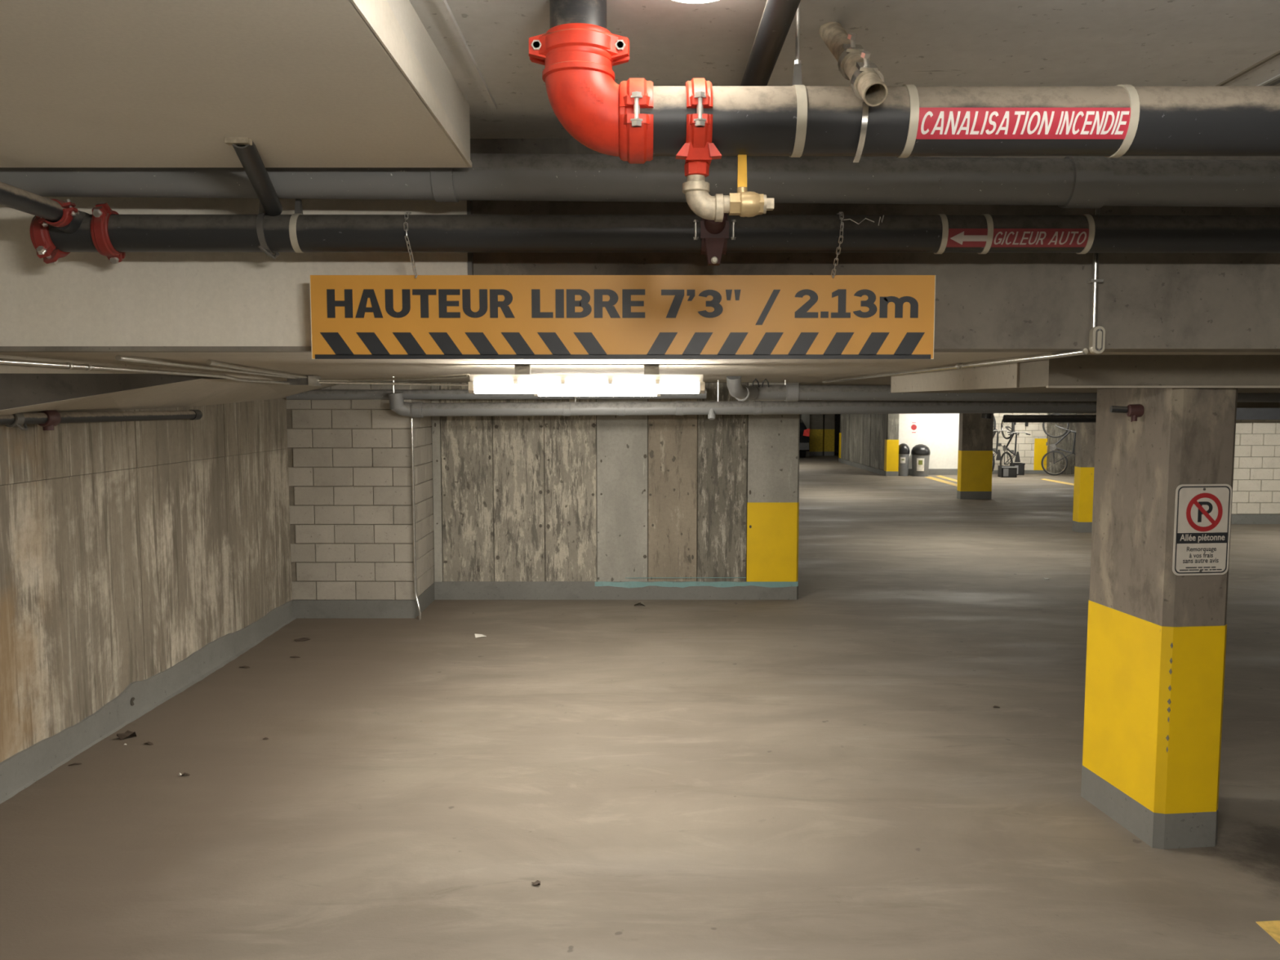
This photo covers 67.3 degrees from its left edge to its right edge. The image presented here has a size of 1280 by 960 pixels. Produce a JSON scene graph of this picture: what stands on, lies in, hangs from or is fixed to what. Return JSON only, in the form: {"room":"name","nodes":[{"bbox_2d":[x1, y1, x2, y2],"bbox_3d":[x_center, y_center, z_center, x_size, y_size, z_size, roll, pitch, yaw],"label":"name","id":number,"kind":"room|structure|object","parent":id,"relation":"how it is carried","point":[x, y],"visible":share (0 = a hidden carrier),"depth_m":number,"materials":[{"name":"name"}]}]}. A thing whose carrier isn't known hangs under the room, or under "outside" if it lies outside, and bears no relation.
{"room":"parking garage","nodes":[
{"label":"parking garage","id":0,"kind":"room"},
{"bbox_2d":[0,397,292,762],"bbox_3d":[-3.468,0.774,2.871,0.464,2.400,14.200,0,5,0],"label":"wall","id":1,"kind":"structure","parent":0,"point":[128,548],"depth_m":6.03,"materials":[{"name":"concrete"}]},
{"bbox_2d":[0,409,202,430],"bbox_3d":[-3.180,-0.369,5.734,0.124,0.112,2.290,0,5,0],"label":"pipe","id":2,"kind":"object","parent":1,"relation":"attached to","point":[47,420],"visible":0.92,"depth_m":5.43,"materials":[{"name":"black metal"}]},
{"bbox_2d":[0,600,296,804],"bbox_3d":[-3.211,1.426,5.851,0.078,0.224,6.238,0,5,0],"label":"baseboard","id":3,"kind":"structure","parent":1,"relation":"attached to","point":[21,770],"depth_m":6.09,"materials":[{"name":"grey paint"}]},
{"bbox_2d":[0,371,339,414],"bbox_3d":[-3.000,-0.575,6.380,0.500,0.300,4.910,0,5,0],"label":"ceiling","id":4,"kind":"structure","parent":0,"point":[199,392],"depth_m":6.28,"materials":[{"name":"concrete"}]},
{"bbox_2d":[285,388,706,399],"bbox_3d":[-1.300,-0.777,8.726,3.800,0.099,0.090,0,5,0],"label":"drain pipe","id":5,"kind":"object","parent":4,"relation":"attached to","point":[351,394],"visible":0.68,"depth_m":8.69,"materials":[{"name":"grey plastic"}]},
{"bbox_2d":[430,382,799,582],"bbox_3d":[-0.251,0.110,9.884,3.730,2.207,0.318,0,5,0],"label":"wall","id":6,"kind":"structure","parent":0,"point":[648,497],"depth_m":9.74,"materials":[{"name":"concrete"}]},
{"bbox_2d":[434,581,798,599],"bbox_3d":[-0.240,1.115,9.966,3.719,0.190,0.330,0,5,0],"label":"baseboard","id":7,"kind":"structure","parent":6,"relation":"attached to","point":[444,590],"depth_m":9.80,"materials":[{"name":"grey paint"}]},
{"bbox_2d":[0,453,1279,959],"bbox_3d":[6.600,0.668,18.010,21.200,0.200,44.200,0,5,0],"label":"floor","id":8,"kind":"structure","parent":0,"point":[833,771],"depth_m":5.09,"materials":[{"name":"concrete"}]},
{"bbox_2d":[116,729,137,739],"bbox_3d":[-3.075,1.527,5.761,0.106,0.038,0.058,-3,5,-32],"label":"dry leaf","id":9,"kind":"object","parent":8,"relation":"on","point":[122,735],"visible":1,"depth_m":5.75,"materials":[{"name":"brown plant"}]},
{"bbox_2d":[294,637,310,641],"bbox_3d":[-2.862,1.351,8.139,0.127,0.011,0.093,0,5,0],"label":"leaf","id":10,"kind":"object","parent":8,"relation":"on","point":[302,638],"visible":1,"depth_m":8.13,"materials":[{"name":"brown plant"}]},
{"bbox_2d":[286,380,434,599],"bbox_3d":[-2.677,0.145,9.436,1.157,2.207,1.112,0,5,0],"label":"wall pier","id":11,"kind":"object","parent":8,"relation":"on","point":[349,461],"visible":0.84,"depth_m":8.89,"materials":[{"name":"brick"}]},
{"bbox_2d":[293,582,434,617],"bbox_3d":[-2.672,1.163,9.490,1.155,0.170,1.065,0,5,0],"label":"baseboard","id":12,"kind":"object","parent":11,"relation":"attached to","point":[302,608],"visible":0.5,"depth_m":8.96,"materials":[{"name":"grey paint"}]},
{"bbox_2d":[410,417,421,619],"bbox_3d":[-2.062,0.297,8.844,0.082,2.001,0.032,3,5,30],"label":"conduit","id":13,"kind":"object","parent":11,"relation":"attached to","point":[411,418],"visible":0.91,"depth_m":8.86,"materials":[{"name":"grey metal"}]},
{"bbox_2d":[474,633,486,637],"bbox_3d":[-1.371,1.335,8.256,0.103,0.023,0.072,0,5,0],"label":"paper scrap","id":14,"kind":"object","parent":8,"relation":"on","point":[476,635],"visible":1,"depth_m":8.25,"materials":[{"name":"white paper"}]},
{"bbox_2d":[532,880,540,885],"bbox_3d":[-0.434,1.680,4.005,0.037,0.013,0.028,0,5,0],"label":"pebble","id":15,"kind":"object","parent":8,"relation":"on","point":[536,882],"visible":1,"depth_m":4.00,"materials":[{"name":"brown stone"}]},
{"bbox_2d":[634,600,645,605],"bbox_3d":[-0.002,1.223,9.531,0.114,0.043,0.089,0,5,0],"label":"dry leaf","id":16,"kind":"object","parent":8,"relation":"on","point":[637,602],"visible":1,"depth_m":9.53,"materials":[{"name":"brown plant"}]},
{"bbox_2d":[799,418,809,457],"bbox_3d":[5.240,-1.627,36.486,1.800,1.427,4.000,0,5,0],"label":"car","id":17,"kind":"object","parent":8,"relation":"on","point":[804,439],"visible":0.23,"depth_m":34.59,"materials":[{"name":"black paint"}]},
{"bbox_2d":[803,428,809,436],"bbox_3d":[5.985,-1.712,34.609,0.250,0.300,0.130,0,5,0],"label":"tail lamp","id":18,"kind":"object","parent":17,"relation":"attached to","point":[806,431],"depth_m":34.55,"materials":[{"name":"red plastic"}]},
{"bbox_2d":[800,413,809,456],"bbox_3d":[6.185,-1.985,36.107,0.310,2.207,0.300,0,5,0],"label":"pillar","id":19,"kind":"structure","parent":8,"relation":"on","point":[805,417],"depth_m":35.94,"materials":[{"name":"concrete"}]},
{"bbox_2d":[808,413,822,456],"bbox_3d":[6.650,-2.029,36.655,0.590,2.207,0.407,0,5,0],"label":"pillar","id":20,"kind":"structure","parent":8,"relation":"on","point":[815,437],"depth_m":36.48,"materials":[{"name":"paint"}]},
{"bbox_2d":[822,413,835,455],"bbox_3d":[7.210,-2.037,36.755,0.388,2.207,0.409,0,5,0],"label":"pillar","id":21,"kind":"structure","parent":8,"relation":"on","point":[828,420],"depth_m":36.58,"materials":[{"name":"concrete"}]},
{"bbox_2d":[897,443,910,475],"bbox_3d":[7.260,-0.564,26.538,0.353,0.897,0.356,0,5,0],"label":"trash bin","id":22,"kind":"object","parent":8,"relation":"on","point":[904,449],"visible":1,"depth_m":26.41,"materials":[{"name":"grey plastic"}]},
{"bbox_2d":[911,444,930,476],"bbox_3d":[7.720,-0.547,26.458,0.514,0.877,0.518,0,5,0],"label":"trash bin","id":23,"kind":"object","parent":8,"relation":"on","point":[920,453],"visible":1,"depth_m":26.28,"materials":[{"name":"grey plastic"}]},
{"bbox_2d":[924,476,957,486],"bbox_3d":[7.776,0.039,24.606,0.227,0.003,3.257,0,5,1],"label":"painted line","id":24,"kind":"object","parent":8,"relation":"on","point":[930,477],"visible":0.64,"depth_m":24.68,"materials":[{"name":"yellow paint"}]},
{"bbox_2d":[936,475,957,482],"bbox_3d":[8.191,-0.023,25.379,0.193,0.003,2.608,0,5,2],"label":"painted line","id":25,"kind":"object","parent":8,"relation":"on","point":[940,476],"visible":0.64,"depth_m":25.48,"materials":[{"name":"yellow paint"}]},
{"bbox_2d":[956,413,993,499],"bbox_3d":[7.020,-0.708,20.117,0.651,2.207,0.224,0,5,0],"label":"pillar","id":26,"kind":"structure","parent":8,"relation":"on","point":[975,459],"depth_m":20.03,"materials":[{"name":"concrete"}]},
{"bbox_2d":[991,415,1011,472],"bbox_3d":[9.735,-0.995,26.585,0.630,1.710,1.017,0,5,-5],"label":"bicycle","id":27,"kind":"object","parent":8,"relation":"on","point":[996,451],"visible":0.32,"depth_m":26.29,"materials":[{"name":"metal"}]},
{"bbox_2d":[997,465,1017,477],"bbox_3d":[9.980,-0.230,26.109,0.424,0.300,0.312,0,5,0],"label":"crate","id":28,"kind":"object","parent":8,"relation":"on","point":[1004,471],"visible":1,"depth_m":25.97,"materials":[{"name":"black plastic"}]},
{"bbox_2d":[997,420,1030,465],"bbox_3d":[10.221,-0.943,26.560,0.630,1.710,1.017,-1,5,-7],"label":"bicycle","id":29,"kind":"object","parent":8,"relation":"on","point":[1005,447],"visible":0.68,"depth_m":26.55,"materials":[{"name":"black metal"}]},
{"bbox_2d":[1009,462,1025,475],"bbox_3d":[10.570,-0.313,26.955,0.324,0.330,0.312,0,5,0],"label":"crate","id":30,"kind":"object","parent":8,"relation":"on","point":[1020,469],"visible":0.64,"depth_m":26.81,"materials":[{"name":"black plastic"}]},
{"bbox_2d":[1041,478,1074,485],"bbox_3d":[10.682,0.066,24.273,0.257,0.003,2.538,0,5,-1],"label":"painted line","id":31,"kind":"object","parent":8,"relation":"on","point":[1059,482],"visible":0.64,"depth_m":24.43,"materials":[{"name":"yellow paint"}]},
{"bbox_2d":[1041,413,1075,475],"bbox_3d":[11.523,-0.970,26.263,1.017,1.710,0.630,3,5,33],"label":"bicycle","id":32,"kind":"object","parent":8,"relation":"on","point":[1052,446],"visible":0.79,"depth_m":26.31,"materials":[{"name":"metal"}]},
{"bbox_2d":[1071,413,1096,532],"bbox_3d":[7.050,-0.293,14.924,0.511,2.207,0.204,0,5,0],"label":"pillar","id":33,"kind":"structure","parent":8,"relation":"on","point":[1084,466],"depth_m":14.86,"materials":[{"name":"concrete"}]},
{"bbox_2d":[1080,387,1237,848],"bbox_3d":[2.438,0.603,4.561,0.319,2.072,0.623,0,5,-6],"label":"pillar","id":34,"kind":"structure","parent":8,"relation":"on","point":[1156,645],"depth_m":4.33,"materials":[{"name":"concrete"}]},
{"bbox_2d":[1110,404,1144,422],"bbox_3d":[2.241,-0.308,4.409,0.148,0.081,0.060,0,5,6],"label":"sprinkler","id":35,"kind":"object","parent":34,"relation":"attached to","point":[1132,411],"visible":1,"depth_m":4.39,"materials":[{"name":"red metal"}]},
{"bbox_2d":[1172,484,1231,575],"bbox_3d":[2.468,0.219,4.219,0.262,0.402,0.006,0,5,-6],"label":"no parking sign","id":36,"kind":"object","parent":34,"relation":"attached to","point":[1202,512],"visible":1,"depth_m":4.22,"materials":[{"name":"metal"}]},
{"bbox_2d":[1255,920,1279,943],"bbox_3d":[2.561,1.725,3.498,0.378,0.003,0.500,0,5,0],"label":"painted line","id":37,"kind":"object","parent":8,"relation":"on","point":[1272,928],"visible":1,"depth_m":3.67,"materials":[{"name":"yellow paint"}]},
{"bbox_2d":[0,352,1279,385],"bbox_3d":[6.750,-2.103,21.877,20.900,0.293,36.050,0,5,0],"label":"ceiling","id":38,"kind":"structure","parent":0,"point":[803,371],"depth_m":5.27,"materials":[{"name":"concrete"}]},
{"bbox_2d":[0,358,291,384],"bbox_3d":[-2.570,-0.593,5.395,0.044,0.046,3.410,0,5,0],"label":"conduit","id":39,"kind":"object","parent":38,"relation":"attached to","point":[86,366],"visible":1,"depth_m":4.77,"materials":[{"name":"metal"}]},
{"bbox_2d":[115,355,307,379],"bbox_3d":[-2.252,-0.636,5.592,0.231,0.032,3.044,0,5,-5],"label":"conduit","id":40,"kind":"object","parent":38,"relation":"attached to","point":[211,365],"visible":1,"depth_m":5.01,"materials":[{"name":"grey metal"}]},
{"bbox_2d":[287,374,320,386],"bbox_3d":[-2.493,-0.737,7.129,0.215,0.078,0.120,0,5,0],"label":"junction box","id":41,"kind":"object","parent":38,"relation":"attached to","point":[312,380],"visible":0.86,"depth_m":7.08,"materials":[{"name":"metal"}]},
{"bbox_2d":[317,373,470,392],"bbox_3d":[-1.647,-0.650,6.336,1.494,0.126,2.243,0,5,0],"label":"conduit","id":42,"kind":"object","parent":38,"relation":"attached to","point":[460,375],"visible":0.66,"depth_m":7.12,"materials":[{"name":"metal"}]},
{"bbox_2d":[468,364,705,393],"bbox_3d":[-0.284,-0.543,5.173,1.258,0.155,0.150,0,5,0],"label":"lamp","id":43,"kind":"object","parent":38,"relation":"attached to","point":[522,382],"visible":1,"depth_m":5.11,"materials":[{"name":"white plastic"}]},
{"bbox_2d":[533,393,660,395],"bbox_3d":[-0.320,-0.711,7.266,0.950,0.155,0.150,0,5,0],"label":"lamp","id":44,"kind":"object","parent":38,"relation":"attached to","point":[535,394],"visible":0.31,"depth_m":7.22,"materials":[{"name":"white plastic"}]},
{"bbox_2d":[388,380,1097,419],"bbox_3d":[1.183,-0.716,8.589,6.834,0.354,0.205,0,5,0],"label":"drain pipe","id":45,"kind":"object","parent":38,"relation":"attached to","point":[397,403],"visible":0.98,"depth_m":8.57,"materials":[{"name":"grey plastic"}]},
{"bbox_2d":[726,376,1279,402],"bbox_3d":[3.132,-0.731,7.638,4.936,0.226,0.602,0,5,0],"label":"drain pipe","id":46,"kind":"object","parent":38,"relation":"hanging from","point":[787,392],"visible":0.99,"depth_m":7.81,"materials":[{"name":"grey plastic"}]},
{"bbox_2d":[981,412,1096,422],"bbox_3d":[3.814,-0.717,8.776,1.573,0.382,0.280,0,5,0],"label":"pipe","id":47,"kind":"object","parent":38,"relation":"hanging from","point":[1049,418],"visible":0.3,"depth_m":8.65,"materials":[{"name":"black metal"}]},
{"bbox_2d":[800,400,1279,408],"bbox_3d":[5.150,-0.969,11.158,6.900,0.265,0.400,0,5,0],"label":"ceiling beam","id":48,"kind":"structure","parent":38,"relation":"attached to","point":[1239,404],"depth_m":10.97,"materials":[{"name":"concrete"}]},
{"bbox_2d":[682,154,773,222],"bbox_3d":[0.218,-0.740,2.389,0.227,0.193,0.068,0,5,0],"label":"valve","id":49,"kind":"object","parent":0,"point":[744,203],"visible":0.99,"depth_m":2.37,"materials":[{"name":"gold metal"}]},
{"bbox_2d":[834,413,839,453],"bbox_3d":[6.700,-2.281,38.591,21.400,2.800,0.300,0,5,0],"label":"wall","id":50,"kind":"structure","parent":0,"point":[837,424],"depth_m":38.47,"materials":[{"name":"concrete"}]},
{"bbox_2d":[408,0,1279,138],"bbox_3d":[1.250,-1.065,-0.326,9.900,0.224,7.920,0,5,0],"label":"ceiling","id":51,"kind":"structure","parent":0,"point":[483,45],"depth_m":2.64,"materials":[{"name":"concrete"}]},
{"bbox_2d":[0,0,470,167],"bbox_3d":[-2.084,-0.853,-0.520,3.031,0.207,7.500,0,5,0],"label":"ceiling","id":52,"kind":"structure","parent":51,"relation":"attached to","point":[84,83],"depth_m":2.45,"materials":[{"name":"beige concrete"}]},
{"bbox_2d":[224,137,282,259],"bbox_3d":[-1.266,-0.924,3.185,0.086,0.306,0.664,-1,5,-11],"label":"brace","id":53,"kind":"object","parent":52,"relation":"attached to","point":[248,155],"visible":0.75,"depth_m":3.14,"materials":[{"name":"black metal"}]},
{"bbox_2d":[349,0,471,167],"bbox_3d":[-0.567,-0.848,-0.520,0.008,0.197,7.498,0,5,0],"label":"ceiling beam side","id":54,"kind":"structure","parent":52,"relation":"attached to","point":[378,15],"depth_m":2.29,"materials":[{"name":"beige concrete"}]},
{"bbox_2d":[673,0,717,3],"bbox_3d":[0.130,-1.137,2.178,0.236,0.061,0.236,0,5,0],"label":"ceiling lamp","id":55,"kind":"object","parent":51,"relation":"attached to","point":[680,1],"visible":1,"depth_m":2.24,"materials":[{"name":"white"}]},
{"bbox_2d":[740,0,800,85],"bbox_3d":[0.325,-1.004,1.134,0.072,0.082,4.420,0,5,0],"label":"ceiling pipe","id":56,"kind":"object","parent":51,"relation":"attached to","point":[778,15],"visible":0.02,"depth_m":2.34,"materials":[{"name":"black metal"}]},
{"bbox_2d":[789,3,807,157],"bbox_3d":[0.389,-0.994,2.378,0.024,0.378,0.169,0,5,0],"label":"hanger","id":57,"kind":"object","parent":51,"relation":"hanging from","point":[802,97],"visible":0.73,"depth_m":2.34,"materials":[{"name":"metal"}]},
{"bbox_2d":[528,0,1279,177],"bbox_3d":[2.613,-0.968,2.381,5.774,0.429,0.224,0,5,0],"label":"pipe","id":58,"kind":"object","parent":57,"relation":"hanging from","point":[635,120],"visible":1,"depth_m":2.32,"materials":[{"name":"black metal"}]},
{"bbox_2d":[675,142,721,177],"bbox_3d":[0.143,-0.794,2.384,0.112,0.081,0.120,0,5,0],"label":"outlet","id":59,"kind":"object","parent":58,"relation":"attached to","point":[698,156],"depth_m":2.34,"materials":[{"name":"red metal"}]},
{"bbox_2d":[895,84,1139,157],"bbox_3d":[0.922,-0.890,2.387,0.549,0.171,0.171,0,5,0],"label":"label","id":60,"kind":"object","parent":58,"relation":"attached to","point":[924,122],"visible":0.95,"depth_m":2.31,"materials":[{"name":"red plastic"}]},
{"bbox_2d":[818,22,888,162],"bbox_3d":[0.527,-0.993,2.394,0.077,0.416,0.369,0,5,-6],"label":"pipe fitting","id":61,"kind":"object","parent":51,"relation":"attached to","point":[867,81],"visible":0.98,"depth_m":2.31,"materials":[{"name":"metal"}]},
{"bbox_2d":[1259,75,1279,85],"bbox_3d":[1.930,-1.079,1.263,0.050,0.030,4.690,0,5,0],"label":"conduit","id":62,"kind":"object","parent":51,"relation":"attached to","point":[1275,81],"visible":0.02,"depth_m":2.92,"materials":[{"name":"metal"}]},
{"bbox_2d":[839,413,898,471],"bbox_3d":[6.941,-1.460,29.530,0.330,2.207,6.335,0,5,0],"label":"wall slat","id":63,"kind":"structure","parent":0,"point":[871,440],"depth_m":28.25,"materials":[{"name":"yellow paint"}]},
{"bbox_2d":[838,457,898,475],"bbox_3d":[6.941,-0.424,29.608,0.342,0.130,6.345,0,5,0],"label":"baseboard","id":64,"kind":"structure","parent":63,"relation":"attached to","point":[841,460],"depth_m":28.28,"materials":[{"name":"grey paint"}]},
{"bbox_2d":[470,138,1279,352],"bbox_3d":[6.750,-0.906,3.765,20.900,0.793,0.250,0,5,0],"label":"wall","id":65,"kind":"structure","parent":0,"point":[988,302],"depth_m":3.65,"materials":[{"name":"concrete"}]},
{"bbox_2d":[0,354,221,373],"bbox_3d":[-2.739,-0.572,5.101,0.021,0.084,2.340,0,5,0],"label":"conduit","id":66,"kind":"structure","parent":65,"relation":"attached to","point":[3,368],"depth_m":4.56,"materials":[{"name":"metal"}]},
{"bbox_2d":[0,373,223,409],"bbox_3d":[-2.747,-0.486,5.158,0.005,0.232,2.440,0,5,0],"label":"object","id":67,"kind":"structure","parent":65,"relation":"attached to","point":[16,389],"depth_m":4.58,"materials":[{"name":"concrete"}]},
{"bbox_2d":[0,346,311,352],"bbox_3d":[-2.120,-0.499,3.672,2.240,0.018,0.080,0,5,0],"label":"trim","id":68,"kind":"structure","parent":65,"relation":"attached to","point":[2,348],"depth_m":3.63,"materials":[{"name":"metal"}]},
{"bbox_2d":[0,196,473,346],"bbox_3d":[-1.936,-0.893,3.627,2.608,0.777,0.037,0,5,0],"label":"beam","id":69,"kind":"structure","parent":65,"relation":"attached to","point":[84,299],"depth_m":3.62,"materials":[{"name":"concrete"}]},
{"bbox_2d":[822,208,1105,382],"bbox_3d":[1.651,-1.065,6.002,0.074,0.814,4.866,0,5,-1],"label":"conduit","id":70,"kind":"object","parent":65,"relation":"attached to","point":[1097,334],"visible":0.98,"depth_m":3.73,"materials":[{"name":"metal"}]},
{"bbox_2d":[898,413,959,468],"bbox_3d":[8.210,-1.254,26.956,2.220,2.207,0.260,0,5,0],"label":"wall","id":71,"kind":"structure","parent":0,"point":[940,433],"depth_m":26.83,"materials":[{"name":"paint"}]},
{"bbox_2d":[910,421,917,434],"bbox_3d":[7.635,-1.459,26.804,0.190,0.360,0.009,0,5,0],"label":"notice","id":72,"kind":"object","parent":71,"relation":"attached to","point":[913,424],"visible":1,"depth_m":26.80,"materials":[{"name":"white paper"}]},
{"bbox_2d":[907,468,957,475],"bbox_3d":[8.210,-0.228,26.902,2.220,0.170,0.030,0,5,0],"label":"baseboard","id":73,"kind":"structure","parent":71,"relation":"attached to","point":[931,471],"depth_m":26.89,"materials":[{"name":"grey paint"}]},
{"bbox_2d":[992,413,1048,470],"bbox_3d":[10.430,-1.292,27.427,2.260,2.207,0.315,0,5,0],"label":"wall","id":74,"kind":"structure","parent":0,"point":[1032,448],"depth_m":27.30,"materials":[{"name":"white brick"}]},
{"bbox_2d":[991,470,1046,473],"bbox_3d":[10.440,-0.230,27.365,2.240,0.100,0.027,0,5,0],"label":"baseboard","id":75,"kind":"structure","parent":74,"relation":"attached to","point":[993,471],"depth_m":27.35,"materials":[{"name":"grey paint"}]},
{"bbox_2d":[1046,413,1076,474],"bbox_3d":[14.380,-1.284,27.334,5.640,2.207,0.500,0,5,0],"label":"wall","id":76,"kind":"structure","parent":0,"point":[1067,443],"depth_m":27.12,"materials":[{"name":"concrete"}]},
{"bbox_2d":[903,355,1279,392],"bbox_3d":[5.383,-0.578,5.434,7.235,0.142,2.575,0,5,0],"label":"ceiling","id":77,"kind":"structure","parent":0,"point":[1034,376],"depth_m":4.15,"materials":[{"name":"concrete"}]},
{"bbox_2d":[890,362,1019,392],"bbox_3d":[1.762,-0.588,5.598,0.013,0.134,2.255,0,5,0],"label":"ceiling beam","id":78,"kind":"structure","parent":77,"relation":"attached to","point":[999,375],"depth_m":5.25,"materials":[{"name":"concrete"}]},
{"bbox_2d":[1046,386,1279,387],"bbox_3d":[5.380,-0.403,4.156,7.240,0.009,0.020,0,5,0],"label":"trim","id":79,"kind":"structure","parent":77,"relation":"attached to","point":[1046,386],"depth_m":4.15,"materials":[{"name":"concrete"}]},
{"bbox_2d":[1231,419,1279,514],"bbox_3d":[10.600,-0.378,15.992,4.000,2.207,0.258,0,5,0],"label":"wall","id":80,"kind":"structure","parent":0,"point":[1256,468],"depth_m":15.88,"materials":[{"name":"white brick"}]},
{"bbox_2d":[1231,514,1279,524],"bbox_3d":[10.600,0.651,15.955,4.000,0.160,0.035,0,5,0],"label":"baseboard","id":81,"kind":"structure","parent":80,"relation":"attached to","point":[1235,518],"depth_m":15.94,"materials":[{"name":"grey paint"}]},
{"bbox_2d":[1235,408,1279,419],"bbox_3d":[11.200,-1.217,15.593,5.600,0.472,0.440,0,5,0],"label":"trim","id":82,"kind":"structure","parent":80,"relation":"attached to","point":[1242,413],"depth_m":15.38,"materials":[{"name":"paint"}]},
{"bbox_3d":[-3.475,-0.620,-0.340,0.450,0.910,8.020,0,5,0],"label":"wall","id":83,"kind":"structure","parent":0,"visible":0},
{"bbox_2d":[0,153,1279,208],"bbox_3d":[1.380,-1.047,3.377,9.241,0.236,0.178,0,5,0],"label":"drain pipe","id":84,"kind":"object","parent":83,"relation":"attached to","point":[1068,181],"visible":0.9,"depth_m":3.31,"materials":[{"name":"grey plastic"}]},
{"bbox_2d":[288,199,305,253],"bbox_3d":[-1.219,-0.939,3.436,0.024,0.250,0.137,0,5,0],"label":"hanger","id":85,"kind":"object","parent":84,"relation":"hanging from","point":[298,205],"visible":0.62,"depth_m":3.39,"materials":[{"name":"metal"}]},
{"bbox_2d":[0,182,1279,264],"bbox_3d":[1.930,-0.767,2.039,8.140,0.216,2.988,0,5,0],"label":"pipe","id":86,"kind":"object","parent":85,"relation":"hanging from","point":[58,229],"visible":1,"depth_m":3.38,"materials":[{"name":"black metal"}]},
{"bbox_2d":[403,211,417,278],"bbox_3d":[-0.820,-0.840,3.422,0.025,0.229,0.111,0,5,5],"label":"chain","id":87,"kind":"object","parent":86,"relation":"hanging from","point":[405,214],"visible":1,"depth_m":3.40,"materials":[{"name":"metal"}]},
{"bbox_2d":[309,275,935,359],"bbox_3d":[-0.063,-0.593,3.502,2.271,0.302,0.009,0,5,0],"label":"sign","id":88,"kind":"object","parent":87,"relation":"hanging from","point":[353,317],"visible":1,"depth_m":3.50,"materials":[{"name":"orange metal"}]},
{"bbox_2d":[693,213,736,265],"bbox_3d":[0.262,-0.858,3.384,0.150,0.191,0.121,0,5,0],"label":"saddle","id":89,"kind":"object","parent":86,"relation":"attached to","point":[714,236],"visible":0.83,"depth_m":3.37,"materials":[{"name":"metal"}]},
{"bbox_2d":[831,211,844,278],"bbox_3d":[0.705,-0.840,3.422,0.025,0.229,0.110,0,5,0],"label":"chain","id":90,"kind":"object","parent":86,"relation":"hanging from","point":[840,212],"visible":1,"depth_m":3.39,"materials":[{"name":"metal"}]},
{"bbox_2d":[843,215,884,225],"bbox_3d":[0.783,-0.908,3.364,0.142,0.036,0.007,0,5,0],"label":"wire","id":91,"kind":"object","parent":86,"relation":"attached to","point":[883,215],"visible":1,"depth_m":3.36,"materials":[{"name":"metal"}]},
{"bbox_2d":[933,213,1095,253],"bbox_3d":[1.329,-0.880,3.441,0.534,0.139,0.139,0,5,0],"label":"label","id":92,"kind":"object","parent":86,"relation":"on","point":[988,237],"visible":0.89,"depth_m":3.38,"materials":[{"name":"red plastic"}]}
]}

